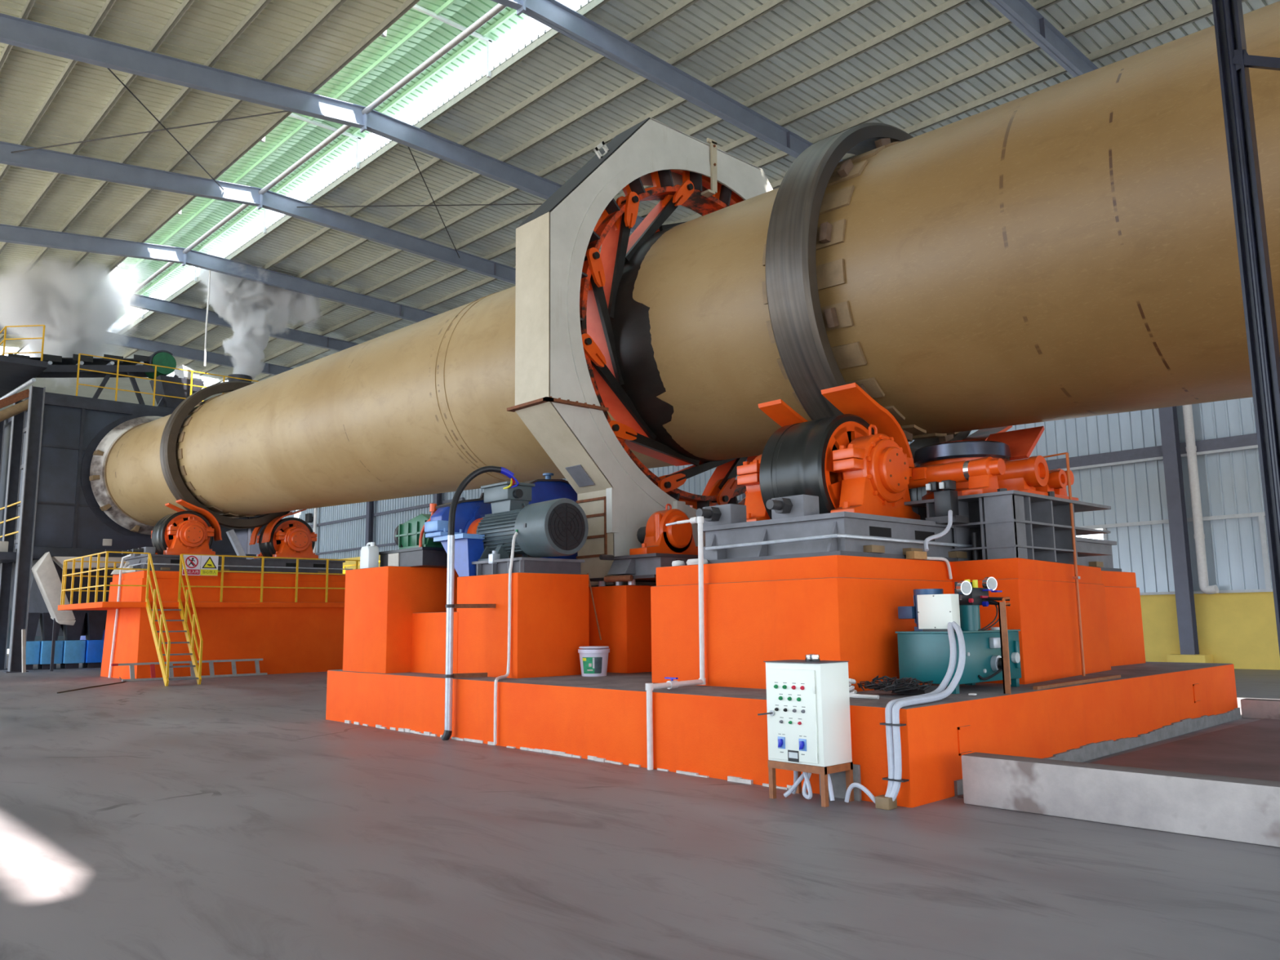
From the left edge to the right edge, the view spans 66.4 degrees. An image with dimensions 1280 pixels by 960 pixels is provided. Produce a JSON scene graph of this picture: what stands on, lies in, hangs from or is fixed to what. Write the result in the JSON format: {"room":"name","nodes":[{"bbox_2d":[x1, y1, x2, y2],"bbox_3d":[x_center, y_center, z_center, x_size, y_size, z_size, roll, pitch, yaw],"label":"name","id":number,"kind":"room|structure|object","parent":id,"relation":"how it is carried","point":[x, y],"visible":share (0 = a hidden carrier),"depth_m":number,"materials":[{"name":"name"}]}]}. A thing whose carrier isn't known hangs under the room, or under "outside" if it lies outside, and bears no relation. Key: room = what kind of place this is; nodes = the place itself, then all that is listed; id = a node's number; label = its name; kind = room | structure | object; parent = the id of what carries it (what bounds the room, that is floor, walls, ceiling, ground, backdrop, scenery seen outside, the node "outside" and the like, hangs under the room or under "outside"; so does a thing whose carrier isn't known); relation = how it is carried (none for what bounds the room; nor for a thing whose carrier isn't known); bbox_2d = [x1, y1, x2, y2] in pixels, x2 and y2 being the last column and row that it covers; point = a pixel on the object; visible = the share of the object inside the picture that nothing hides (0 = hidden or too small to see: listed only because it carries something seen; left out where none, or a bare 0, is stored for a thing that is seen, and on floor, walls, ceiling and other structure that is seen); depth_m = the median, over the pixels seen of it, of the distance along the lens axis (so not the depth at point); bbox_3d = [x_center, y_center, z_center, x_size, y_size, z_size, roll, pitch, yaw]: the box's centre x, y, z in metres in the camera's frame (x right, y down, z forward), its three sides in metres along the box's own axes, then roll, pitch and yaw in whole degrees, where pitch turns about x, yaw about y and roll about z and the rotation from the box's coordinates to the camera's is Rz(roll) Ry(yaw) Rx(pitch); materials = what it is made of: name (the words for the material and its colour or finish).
{"room":"industrial hall","nodes":[
{"label":"industrial hall","id":0,"kind":"room"},
{"bbox_2d":[7,608,63,648],"bbox_3d":[-47.846,2.376,62.483,42.000,17.000,0.200,7,-11,-42],"label":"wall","id":1,"kind":"structure","parent":0,"point":[37,637],"depth_m":66.19,"materials":[{"name":"metal"}]},
{"bbox_2d":[0,377,222,410],"bbox_3d":[-33.285,-4.774,65.329,18.000,0.400,19.000,7,-11,-42],"label":"trim","id":2,"kind":"structure","parent":1,"relation":"attached to","point":[67,386],"depth_m":59.44,"materials":[{"name":"metal"}]},
{"bbox_2d":[0,655,1279,959],"bbox_3d":[-12.107,5.015,23.020,42.000,0.300,69.000,7,-11,-42],"label":"floor","id":3,"kind":"structure","parent":0,"point":[219,818],"depth_m":5.79,"materials":[{"name":"concrete"}]},
{"bbox_2d":[0,419,5,481],"bbox_3d":[-24.260,2.220,36.477,0.540,9.350,0.480,7,-11,-42],"label":"column","id":4,"kind":"structure","parent":3,"relation":"on","point":[2,423],"depth_m":37.07,"materials":[{"name":"metal"}]},
{"bbox_2d":[0,400,26,670],"bbox_3d":[-21.821,1.814,33.860,0.540,9.350,0.480,7,-11,-42],"label":"column","id":5,"kind":"structure","parent":3,"relation":"on","point":[16,442],"depth_m":33.90,"materials":[{"name":"metal"}]},
{"bbox_2d":[0,501,20,563],"bbox_3d":[-22.699,1.893,33.717,1.450,1.975,5.802,7,-11,-42],"label":"platform","id":6,"kind":"object","parent":5,"relation":"attached to","point":[6,557],"visible":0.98,"depth_m":32.41,"materials":[{"name":"metal"}]},
{"bbox_2d":[21,629,26,672],"bbox_3d":[-19.611,5.436,31.128,0.215,1.356,0.100,-4,-9,22],"label":"plank","id":7,"kind":"object","parent":3,"relation":"on","point":[23,631],"visible":1,"depth_m":31.11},
{"bbox_2d":[2,385,45,672],"bbox_3d":[-20.045,1.523,31.983,0.612,9.350,0.544,7,-11,-42],"label":"column","id":8,"kind":"structure","parent":3,"relation":"on","point":[22,584],"depth_m":31.96,"materials":[{"name":"metal"}]},
{"bbox_2d":[26,613,39,670],"bbox_3d":[-20.859,5.475,33.226,0.620,1.900,1.200,7,-11,-42],"label":"box","id":9,"kind":"object","parent":3,"relation":"on","point":[33,647],"visible":0.49,"depth_m":32.92,"materials":[{"name":"metal"}]},
{"bbox_2d":[37,613,62,669],"bbox_3d":[-20.293,5.519,33.582,0.620,1.900,1.200,7,-11,-42],"label":"box","id":10,"kind":"object","parent":3,"relation":"on","point":[46,623],"visible":0.59,"depth_m":33.24,"materials":[{"name":"metal"}]},
{"bbox_2d":[58,612,85,668],"bbox_3d":[-19.726,5.563,33.939,0.620,1.900,1.200,7,-11,-42],"label":"box","id":11,"kind":"object","parent":3,"relation":"on","point":[73,648],"visible":0.82,"depth_m":33.59,"materials":[{"name":"metal"}]},
{"bbox_2d":[31,551,125,671],"bbox_3d":[-18.588,4.358,32.476,2.942,3.842,0.620,7,-11,-42],"label":"chute","id":12,"kind":"object","parent":3,"relation":"on","point":[44,571],"visible":0.77,"depth_m":31.82,"materials":[{"name":"metal"}]},
{"bbox_2d":[81,612,106,667],"bbox_3d":[-19.159,5.607,34.295,0.620,1.900,1.200,7,-11,-42],"label":"box","id":13,"kind":"object","parent":3,"relation":"on","point":[94,622],"visible":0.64,"depth_m":33.97,"materials":[{"name":"metal"}]},
{"bbox_2d":[0,373,266,635],"bbox_3d":[-20.289,1.001,38.897,8.400,10.150,7.735,7,-11,-42],"label":"chamber","id":14,"kind":"object","parent":3,"relation":"on","point":[70,522],"visible":0.32,"depth_m":34.49,"materials":[{"name":"metal"}]},
{"bbox_2d":[8,350,204,408],"bbox_3d":[-20.147,-3.874,35.983,7.869,2.228,1.582,5,-10,-37],"label":"conveyor","id":15,"kind":"object","parent":14,"relation":"on","point":[58,366],"visible":0.77,"depth_m":36.53,"materials":[{"name":"metal"}]},
{"bbox_2d":[75,353,257,405],"bbox_3d":[-17.554,-3.455,37.001,6.650,1.568,0.050,7,-11,-42],"label":"roof railing","id":16,"kind":"object","parent":14,"relation":"on","point":[79,354],"visible":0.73,"depth_m":36.20,"materials":[{"name":"metal"}]},
{"bbox_2d":[146,553,203,686],"bbox_3d":[-11.777,3.462,24.772,0.856,3.353,3.370,5,-10,-36],"label":"stair","id":17,"kind":"structure","parent":3,"relation":"on","point":[165,673],"depth_m":24.51,"materials":[{"name":"metal"}]},
{"bbox_2d":[111,658,267,681],"bbox_3d":[-12.056,5.109,26.375,4.000,0.458,0.170,7,-11,-42],"label":"ladder","id":18,"kind":"object","parent":3,"relation":"on","point":[256,660],"visible":0.88,"depth_m":26.32,"materials":[{"name":"metal"}]},
{"bbox_2d":[57,570,345,679],"bbox_3d":[-12.355,4.340,29.393,8.120,2.890,4.650,7,-11,-42],"label":"foundation","id":19,"kind":"object","parent":3,"relation":"on","point":[306,635],"visible":0.74,"depth_m":27.56,"materials":[{"name":"orange paint"}]},
{"bbox_2d":[60,551,150,604],"bbox_3d":[-14.218,2.868,27.872,3.010,1.298,4.520,7,-11,-42],"label":"railing","id":20,"kind":"object","parent":19,"relation":"on","point":[64,575],"visible":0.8,"depth_m":26.41,"materials":[{"name":"metal"}]},
{"bbox_2d":[108,553,133,677],"bbox_3d":[-14.502,3.770,27.193,0.727,3.419,0.199,-5,-9,30],"label":"pipe","id":21,"kind":"object","parent":19,"relation":"attached to","point":[131,554],"visible":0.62,"depth_m":27.17,"materials":[{"name":"white plastic"}]},
{"bbox_2d":[121,546,353,574],"bbox_3d":[-12.011,2.509,29.268,6.200,0.690,2.330,7,-11,-42],"label":"base frame","id":22,"kind":"object","parent":19,"relation":"on","point":[139,561],"visible":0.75,"depth_m":28.32,"materials":[{"name":"grey paint"}]},
{"bbox_2d":[110,561,138,574],"bbox_3d":[-14.402,2.474,27.529,0.600,0.326,1.706,7,-11,-42],"label":"debris","id":23,"kind":"object","parent":22,"relation":"on","point":[114,571],"visible":0.48,"depth_m":27.27,"materials":[{"name":"white"}]},
{"bbox_2d":[151,499,222,555],"bbox_3d":[-13.230,1.514,28.472,1.605,1.724,2.034,7,-11,-42],"label":"roller","id":24,"kind":"object","parent":22,"relation":"on","point":[183,531],"visible":0.91,"depth_m":27.86,"materials":[{"name":"orange paint"}]},
{"bbox_2d":[248,509,318,559],"bbox_3d":[-11.071,1.770,30.445,1.605,1.724,2.034,7,-11,-42],"label":"roller","id":25,"kind":"object","parent":22,"relation":"on","point":[288,537],"visible":0.91,"depth_m":29.83,"materials":[{"name":"orange paint"}]},
{"bbox_2d":[177,553,380,602],"bbox_3d":[-10.192,2.914,28.541,6.180,1.298,0.050,7,-11,-42],"label":"railing","id":26,"kind":"object","parent":19,"relation":"on","point":[222,571],"visible":0.77,"depth_m":28.02,"materials":[{"name":"metal"}]},
{"bbox_2d":[182,555,200,575],"bbox_3d":[-12.220,2.320,26.663,0.460,0.550,0.016,7,-11,-42],"label":"safety sign","id":27,"kind":"object","parent":26,"relation":"attached to","point":[193,562],"visible":0.77,"depth_m":26.67,"materials":[{"name":"plastic"}]},
{"bbox_2d":[200,555,218,575],"bbox_3d":[-11.874,2.361,26.979,0.460,0.550,0.018,7,-11,-42],"label":"safety sign","id":28,"kind":"object","parent":26,"relation":"attached to","point":[209,564],"visible":1,"depth_m":26.97,"materials":[{"name":"plastic"}]},
{"bbox_2d":[365,501,373,546],"bbox_3d":[-16.212,2.739,58.616,0.600,14.400,0.900,7,-11,-42],"label":"wall column","id":29,"kind":"structure","parent":3,"relation":"on","point":[370,505],"depth_m":58.63,"materials":[{"name":"metal"}]},
{"bbox_2d":[433,493,441,512],"bbox_3d":[-10.995,1.872,53.019,0.600,14.400,0.900,7,-11,-42],"label":"wall column","id":30,"kind":"structure","parent":3,"relation":"on","point":[437,497],"depth_m":53.14,"materials":[{"name":"metal"}]},
{"bbox_2d":[440,535,495,740],"bbox_3d":[-2.107,1.937,12.077,0.667,2.497,0.117,3,-9,-24],"label":"pipe","id":31,"kind":"object","parent":3,"relation":"on","point":[449,676],"visible":0.99,"depth_m":11.96,"materials":[{"name":"white plastic"}]},
{"bbox_2d":[448,466,519,535],"bbox_3d":[-2.017,0.284,12.502,0.963,0.950,0.390,7,-11,-42],"label":"cable","id":32,"kind":"object","parent":31,"relation":"on","point":[469,477],"visible":1,"depth_m":12.48,"materials":[{"name":"black rubber"}]},
{"bbox_2d":[644,516,706,769],"bbox_3d":[0.403,1.584,9.947,0.477,2.474,1.228,-2,-8,12],"label":"pipe","id":33,"kind":"object","parent":3,"relation":"on","point":[672,684],"visible":1,"depth_m":10.06,"materials":[{"name":"white plastic"}]},
{"bbox_2d":[325,555,1240,808],"bbox_3d":[1.809,2.286,13.896,8.667,2.210,9.934,7,-11,-42],"label":"foundation","id":34,"kind":"object","parent":3,"relation":"on","point":[833,607],"depth_m":10.30,"materials":[{"name":"orange paint"}]},
{"bbox_2d":[360,542,378,568],"bbox_3d":[-3.984,1.115,14.411,0.180,0.398,0.280,7,-11,-42],"label":"plastic jug","id":35,"kind":"object","parent":34,"relation":"on","point":[369,555],"visible":0.9,"depth_m":14.32,"materials":[{"name":"plastic"}]},
{"bbox_2d":[378,503,447,567],"bbox_3d":[-3.151,0.853,14.285,0.770,0.860,1.370,7,-11,-42],"label":"auxiliary gearbox","id":36,"kind":"object","parent":34,"relation":"on","point":[415,549],"visible":0.68,"depth_m":13.94,"materials":[{"name":"green paint"}]},
{"bbox_2d":[424,472,577,577],"bbox_3d":[-1.548,0.625,14.212,3.070,1.630,0.900,7,-11,-42],"label":"main gearbox","id":37,"kind":"object","parent":34,"relation":"on","point":[468,548],"depth_m":13.48,"materials":[{"name":"blue paint"}]},
{"bbox_2d":[471,551,584,575],"bbox_3d":[-1.554,1.108,12.928,1.020,0.310,1.350,7,-11,-42],"label":"base frame","id":38,"kind":"object","parent":34,"relation":"on","point":[494,565],"visible":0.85,"depth_m":12.49,"materials":[{"name":"grey paint"}]},
{"bbox_2d":[475,480,588,560],"bbox_3d":[-1.520,0.550,12.963,0.800,1.045,1.770,7,-11,-42],"label":"motor","id":39,"kind":"object","parent":38,"relation":"on","point":[557,527],"visible":0.93,"depth_m":12.48,"materials":[{"name":"grey paint"}]},
{"bbox_2d":[493,529,518,744],"bbox_3d":[-1.633,1.822,11.812,0.090,2.542,0.995,-2,-8,7],"label":"conduit","id":40,"kind":"object","parent":39,"relation":"attached to","point":[516,533],"visible":1,"depth_m":11.94,"materials":[{"name":"white plastic"}]},
{"bbox_2d":[547,502,585,550],"bbox_3d":[-0.929,0.588,12.311,0.600,0.600,0.020,7,-11,-42],"label":"fan grille","id":41,"kind":"object","parent":39,"relation":"attached to","point":[566,521],"depth_m":12.30,"materials":[{"name":"metal"}]},
{"bbox_2d":[577,645,609,676],"bbox_3d":[-0.574,2.260,12.211,0.396,0.362,0.396,7,-11,-42],"label":"paint bucket","id":42,"kind":"object","parent":34,"relation":"on","point":[593,660],"visible":1,"depth_m":12.06,"materials":[{"name":"plastic"}]},
{"bbox_2d":[586,573,601,639],"bbox_3d":[-0.600,1.657,12.824,0.196,0.874,0.022,2,-9,-19],"label":"stick","id":43,"kind":"object","parent":34,"relation":"on","point":[591,592],"visible":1,"depth_m":12.81,"materials":[{"name":"brown metal"}]},
{"bbox_2d":[506,117,773,586],"bbox_3d":[0.913,-1.900,15.617,6.680,7.192,0.940,7,-11,-42],"label":"guard","id":44,"kind":"object","parent":34,"relation":"on","point":[556,398],"visible":0.56,"depth_m":13.64,"materials":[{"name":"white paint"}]},
{"bbox_2d":[589,552,697,586],"bbox_3d":[0.191,1.231,13.249,1.700,0.395,1.320,7,-11,-42],"label":"support","id":45,"kind":"object","parent":34,"relation":"on","point":[642,567],"visible":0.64,"depth_m":12.77,"materials":[{"name":"grey paint"}]},
{"bbox_2d":[604,574,633,582],"bbox_3d":[-0.280,1.284,12.746,0.412,0.080,0.080,-6,-10,33],"label":"shaft","id":46,"kind":"object","parent":45,"relation":"attached to","point":[628,577],"visible":1,"depth_m":12.71,"materials":[{"name":"metal"}]},
{"bbox_2d":[629,503,697,555],"bbox_3d":[0.299,0.689,13.275,1.160,0.713,0.750,7,-11,-42],"label":"pinion bearing","id":47,"kind":"object","parent":45,"relation":"on","point":[655,537],"visible":0.92,"depth_m":12.96,"materials":[{"name":"orange paint"}]},
{"bbox_2d":[857,675,933,692],"bbox_3d":[2.233,1.773,8.527,0.438,0.124,0.627,4,-10,-32],"label":"wire tangle","id":48,"kind":"object","parent":34,"relation":"on","point":[903,684],"visible":1,"depth_m":8.46,"materials":[{"name":"black rubber"}]},
{"bbox_2d":[695,494,1121,571],"bbox_3d":[3.438,0.817,12.390,6.750,0.650,2.560,7,-11,-42],"label":"base frame","id":49,"kind":"object","parent":34,"relation":"on","point":[797,528],"visible":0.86,"depth_m":10.05,"materials":[{"name":"grey paint"}]},
{"bbox_2d":[703,545,725,559],"bbox_3d":[0.782,0.799,10.620,0.140,0.150,0.280,7,-11,-42],"label":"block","id":50,"kind":"object","parent":49,"relation":"attached to","point":[715,554],"depth_m":10.53,"materials":[{"name":"grey paint"}]},
{"bbox_2d":[737,382,920,521],"bbox_3d":[2.254,-0.137,11.738,1.605,1.724,2.034,7,-11,-42],"label":"roller","id":51,"kind":"object","parent":49,"relation":"on","point":[860,460],"visible":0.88,"depth_m":11.14,"materials":[{"name":"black metal"}]},
{"bbox_2d":[88,0,1279,534],"bbox_3d":[-4.361,-1.375,21.323,6.160,6.375,39.551,7,-11,-42],"label":"rotary kiln","id":52,"kind":"object","parent":51,"relation":"on","point":[1068,249],"visible":0.79,"depth_m":11.51,"materials":[{"name":"paint"}]},
{"bbox_2d":[105,549,256,556],"bbox_3d":[-15.960,2.580,34.251,5.000,0.120,0.120,7,-11,-42],"label":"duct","id":53,"kind":"object","parent":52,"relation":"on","point":[114,550],"visible":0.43,"depth_m":34.96,"materials":[{"name":"metal"}]},
{"bbox_2d":[226,528,247,559],"bbox_3d":[-13.684,2.612,33.616,1.077,1.794,0.200,7,-11,-42],"label":"duct","id":54,"kind":"object","parent":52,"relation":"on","point":[239,551],"visible":0.5,"depth_m":33.45,"materials":[{"name":"metal"}]},
{"bbox_2d":[925,480,968,524],"bbox_3d":[3.293,0.248,10.569,0.310,0.455,0.360,7,-11,-42],"label":"block","id":55,"kind":"object","parent":49,"relation":"on","point":[945,500],"visible":0.96,"depth_m":10.48,"materials":[{"name":"grey metal"}]},
{"bbox_2d":[924,510,952,551],"bbox_3d":[3.123,0.521,10.178,0.545,0.458,0.113,6,-10,-38],"label":"conduit","id":56,"kind":"object","parent":55,"relation":"attached to","point":[946,530],"visible":1,"depth_m":10.15,"materials":[{"name":"plastic"}]},
{"bbox_2d":[891,685,937,695],"bbox_3d":[2.420,1.839,8.573,0.230,0.070,0.408,4,-10,-32],"label":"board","id":57,"kind":"object","parent":34,"relation":"on","point":[931,688],"visible":0.5,"depth_m":8.46,"materials":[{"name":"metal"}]},
{"bbox_2d":[906,551,927,559],"bbox_3d":[2.832,0.773,10.016,0.240,0.080,0.100,7,-11,-42],"label":"wooden block","id":58,"kind":"object","parent":34,"relation":"on","point":[919,555],"visible":1,"depth_m":9.95,"materials":[{"name":"brown wood"}]},
{"bbox_2d":[884,622,956,796],"bbox_3d":[2.360,1.837,7.983,0.189,1.337,1.776,-6,-10,35],"label":"conduit","id":59,"kind":"object","parent":34,"relation":"on","point":[888,710],"visible":0.86,"depth_m":7.41,"materials":[{"name":"plastic"}]},
{"bbox_2d":[888,621,965,801],"bbox_3d":[2.401,1.832,7.950,0.246,1.340,1.780,-7,-10,35],"label":"conduit","id":60,"kind":"object","parent":34,"relation":"on","point":[906,702],"visible":0.99,"depth_m":7.45,"materials":[{"name":"plastic"}]},
{"bbox_2d":[925,556,952,579],"bbox_3d":[3.102,0.919,10.227,0.472,0.230,0.042,5,-10,-33],"label":"conduit","id":61,"kind":"object","parent":34,"relation":"attached to","point":[945,560],"visible":0.91,"depth_m":10.30,"materials":[{"name":"white plastic"}]},
{"bbox_2d":[895,577,1021,693],"bbox_3d":[3.044,1.455,9.294,1.240,1.050,0.925,7,-11,-42],"label":"hydraulic power unit","id":62,"kind":"object","parent":34,"relation":"on","point":[923,652],"visible":0.91,"depth_m":8.98,"materials":[{"name":"teal paint"}]},
{"bbox_2d":[997,596,1011,694],"bbox_3d":[3.325,1.483,8.817,0.062,0.862,0.429,-6,-10,31],"label":"stand","id":63,"kind":"object","parent":34,"relation":"on","point":[1002,605],"visible":0.98,"depth_m":8.64,"materials":[{"name":"brown metal"}]},
{"bbox_2d":[904,488,1112,564],"bbox_3d":[4.187,0.624,11.722,2.480,0.815,1.890,7,-11,-42],"label":"support","id":64,"kind":"object","parent":34,"relation":"on","point":[1004,523],"visible":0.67,"depth_m":10.80,"materials":[{"name":"metal"}]},
{"bbox_2d":[907,426,1078,501],"bbox_3d":[4.030,-0.180,11.790,2.020,1.000,1.680,7,-11,-42],"label":"roller","id":65,"kind":"object","parent":64,"relation":"on","point":[989,465],"visible":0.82,"depth_m":11.46,"materials":[{"name":"metal"}]},
{"bbox_2d":[1043,452,1085,675],"bbox_3d":[4.782,0.976,11.397,0.070,2.541,0.712,4,-10,-32],"label":"pipe","id":66,"kind":"object","parent":64,"relation":"attached to","point":[1076,577],"visible":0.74,"depth_m":11.11,"materials":[{"name":"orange metal"}]},
{"bbox_2d":[1032,675,1120,689],"bbox_3d":[4.410,2.020,9.794,0.040,0.030,2.203,-9,-11,44],"label":"bar","id":67,"kind":"object","parent":34,"relation":"on","point":[1107,677],"visible":1,"depth_m":9.66,"materials":[{"name":"brown metal"}]},
{"bbox_2d":[757,653,853,807],"bbox_3d":[1.286,1.931,7.669,0.474,1.121,0.559,7,-11,-42],"label":"cabinet","id":68,"kind":"object","parent":3,"relation":"on","point":[808,699],"visible":1,"depth_m":7.55,"materials":[{"name":"metal"}]},
{"bbox_2d":[777,736,785,748],"bbox_3d":[1.105,2.051,7.638,0.006,0.090,0.072,7,-11,-42],"label":"switch plate","id":69,"kind":"object","parent":68,"relation":"attached to","point":[781,740],"depth_m":7.62,"materials":[{"name":"blue paint"}]},
{"bbox_2d":[783,773,804,797],"bbox_3d":[1.255,2.351,7.668,0.271,0.277,0.036,-3,-9,18],"label":"cable","id":70,"kind":"object","parent":68,"relation":"attached to","point":[801,777],"visible":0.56,"depth_m":7.66,"materials":[{"name":"plastic"}]},
{"bbox_2d":[798,738,806,751],"bbox_3d":[1.245,2.028,7.487,0.006,0.090,0.072,7,-11,-42],"label":"switch plate","id":71,"kind":"object","parent":68,"relation":"attached to","point":[802,742],"depth_m":7.47,"materials":[{"name":"blue paint"}]},
{"bbox_2d":[802,772,812,799],"bbox_3d":[1.295,2.333,7.583,0.092,0.261,0.131,7,-11,-42],"label":"cable","id":72,"kind":"object","parent":68,"relation":"attached to","point":[806,784],"visible":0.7,"depth_m":7.55,"materials":[{"name":"plastic"}]},
{"bbox_2d":[827,773,835,800],"bbox_3d":[1.421,2.337,7.568,0.045,0.254,0.248,4,-9,-27],"label":"cable","id":73,"kind":"object","parent":68,"relation":"attached to","point":[829,782],"visible":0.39,"depth_m":7.48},
{"bbox_2d":[818,764,862,800],"bbox_3d":[1.570,2.359,7.687,0.030,0.270,0.380,7,-11,-42],"label":"concrete block","id":74,"kind":"object","parent":3,"relation":"on","point":[837,779],"visible":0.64,"depth_m":7.64,"materials":[{"name":"concrete"}]},
{"bbox_2d":[844,782,875,803],"bbox_3d":[1.673,2.359,7.341,0.299,0.163,0.044,-6,-10,32],"label":"cable","id":75,"kind":"object","parent":3,"relation":"on","point":[852,785],"visible":0.98,"depth_m":7.35,"materials":[{"name":"plastic"}]},
{"bbox_2d":[875,794,897,809],"bbox_3d":[1.822,2.386,7.244,0.110,0.085,0.120,7,-11,-42],"label":"brick","id":76,"kind":"object","parent":3,"relation":"on","point":[882,802],"visible":1,"depth_m":7.20,"materials":[{"name":"brown brick"}]},
{"bbox_2d":[957,718,1279,798],"bbox_3d":[8.797,2.240,6.578,7.830,0.012,10.150,7,-11,-42],"label":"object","id":77,"kind":"structure","parent":3,"relation":"on","point":[1250,750],"depth_m":9.66,"materials":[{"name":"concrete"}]},
{"bbox_2d":[1211,0,1279,654],"bbox_3d":[4.842,-1.999,6.567,0.120,8.500,1.493,7,-11,-42],"label":"post","id":78,"kind":"object","parent":77,"relation":"on","point":[1234,62],"visible":1,"depth_m":6.98,"materials":[{"name":"metal"}]},
{"bbox_2d":[961,751,1279,847],"bbox_3d":[5.892,1.708,3.837,0.220,0.360,9.980,7,-11,-42],"label":"concrete curb","id":79,"kind":"structure","parent":3,"relation":"on","point":[1235,809],"depth_m":6.51,"materials":[{"name":"concrete"}]},
{"bbox_2d":[1158,406,1213,662],"bbox_3d":[14.056,-2.292,26.137,0.600,14.400,0.900,7,-11,-42],"label":"wall column","id":80,"kind":"structure","parent":3,"relation":"on","point":[1173,473],"depth_m":25.50,"materials":[{"name":"metal"}]},
{"bbox_2d":[1240,697,1279,719],"bbox_3d":[11.664,2.488,9.398,0.220,0.250,10.420,7,-11,-42],"label":"curb","id":81,"kind":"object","parent":3,"relation":"on","point":[1255,708],"depth_m":12.95,"materials":[{"name":"concrete"}]},
{"bbox_2d":[0,0,1279,384],"bbox_3d":[-12.239,-9.585,25.056,42.000,5.434,69.151,7,-11,-42],"label":"ceiling","id":82,"kind":"structure","parent":0,"point":[819,70],"depth_m":26.59,"materials":[{"name":"metal"}]},
{"bbox_2d":[0,320,293,375],"bbox_3d":[-30.439,-6.138,44.532,41.800,3.420,0.260,7,-11,-42],"label":"roof beam","id":83,"kind":"structure","parent":82,"relation":"attached to","point":[51,331],"depth_m":49.37,"materials":[{"name":"metal"}]},
{"bbox_2d":[0,280,359,351],"bbox_3d":[-25.492,-6.815,39.204,41.800,3.420,0.260,7,-11,-42],"label":"roof beam","id":84,"kind":"structure","parent":82,"relation":"attached to","point":[6,287],"depth_m":43.43,"materials":[{"name":"metal"}]},
{"bbox_2d":[0,223,437,322],"bbox_3d":[-20.606,-7.484,33.943,41.800,3.420,0.260,7,-11,-42],"label":"roof beam","id":85,"kind":"structure","parent":82,"relation":"attached to","point":[8,233],"depth_m":37.57,"materials":[{"name":"metal"}]},
{"bbox_2d":[204,270,210,366],"bbox_3d":[-16.640,-6.324,37.620,0.091,4.001,0.070,2,-9,-20],"label":"pipe","id":86,"kind":"object","parent":85,"relation":"hanging from","point":[209,280],"visible":1,"depth_m":37.57,"materials":[{"name":"white plastic"}]},
{"bbox_2d":[0,141,515,284],"bbox_3d":[-15.645,-8.164,28.601,41.800,3.420,0.260,7,-11,-42],"label":"roof beam","id":87,"kind":"structure","parent":82,"relation":"attached to","point":[42,159],"depth_m":31.28,"materials":[{"name":"metal"}]},
{"bbox_2d":[48,0,528,343],"bbox_3d":[-11.719,-10.149,31.570,3.220,2.483,60.511,7,-11,-42],"label":"skylight","id":88,"kind":"object","parent":82,"relation":"in","point":[432,40],"depth_m":30.04,"materials":[{"name":"plastic"}]},
{"bbox_2d":[0,13,644,232],"bbox_3d":[-10.807,-8.826,23.390,41.800,3.420,0.260,7,-11,-42],"label":"roof beam","id":89,"kind":"structure","parent":82,"relation":"attached to","point":[14,31],"depth_m":24.53,"materials":[{"name":"metal"}]},
{"bbox_2d":[490,0,843,162],"bbox_3d":[-5.880,-9.501,18.085,41.800,3.420,0.260,7,-11,-42],"label":"roof beam","id":90,"kind":"structure","parent":82,"relation":"attached to","point":[556,15],"depth_m":23.97,"materials":[{"name":"metal"}]},
{"bbox_2d":[986,0,1098,77],"bbox_3d":[-0.960,-10.175,12.787,41.800,3.420,0.260,7,-11,-42],"label":"roof beam","id":91,"kind":"structure","parent":82,"relation":"attached to","point":[1022,14],"depth_m":22.17,"materials":[{"name":"metal"}]},
{"bbox_2d":[281,396,1279,670],"bbox_3d":[-2.649,-0.531,44.730,0.380,16.600,87.500,7,-11,-42],"label":"wall","id":92,"kind":"structure","parent":0,"point":[1116,460],"depth_m":26.16,"materials":[{"name":"metal"}]},
{"bbox_2d":[312,507,317,554],"bbox_3d":[-21.350,1.446,64.483,0.264,7.250,0.264,7,-11,-42],"label":"downpipe","id":93,"kind":"object","parent":92,"relation":"attached to","point":[315,512],"visible":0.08,"depth_m":64.19,"materials":[{"name":"white plastic"}]},
{"bbox_2d":[1075,528,1107,540],"bbox_3d":[12.409,2.164,27.867,0.120,1.610,1.830,7,-11,-42],"label":"window","id":94,"kind":"structure","parent":92,"relation":"in","point":[1098,536],"depth_m":27.45,"materials":[{"name":"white glass"}]},
{"bbox_2d":[1182,404,1218,594],"bbox_3d":[14.461,-2.586,25.776,0.239,11.129,0.443,4,-10,-31],"label":"downpipe","id":95,"kind":"object","parent":92,"relation":"attached to","point":[1191,448],"visible":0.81,"depth_m":25.33,"materials":[{"name":"white plastic"}]},
{"bbox_3d":[-20.844,-1.829,33.546,0.100,0.190,2.403,7,-11,-42],"label":"tie","id":96,"kind":"object","parent":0,"visible":0},
{"bbox_2d":[0,355,48,422],"bbox_3d":[-24.037,-2.128,35.300,2.690,3.082,8.608,7,-11,-42],"label":"deck","id":97,"kind":"object","parent":96,"relation":"on","point":[16,374],"visible":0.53,"depth_m":33.30,"materials":[{"name":"metal"}]},
{"bbox_2d":[0,324,44,360],"bbox_3d":[-22.634,-4.469,34.597,5.050,1.318,0.801,-7,-10,36],"label":"railing","id":98,"kind":"object","parent":97,"relation":"on","point":[3,341],"visible":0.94,"depth_m":33.49,"materials":[{"name":"metal"}]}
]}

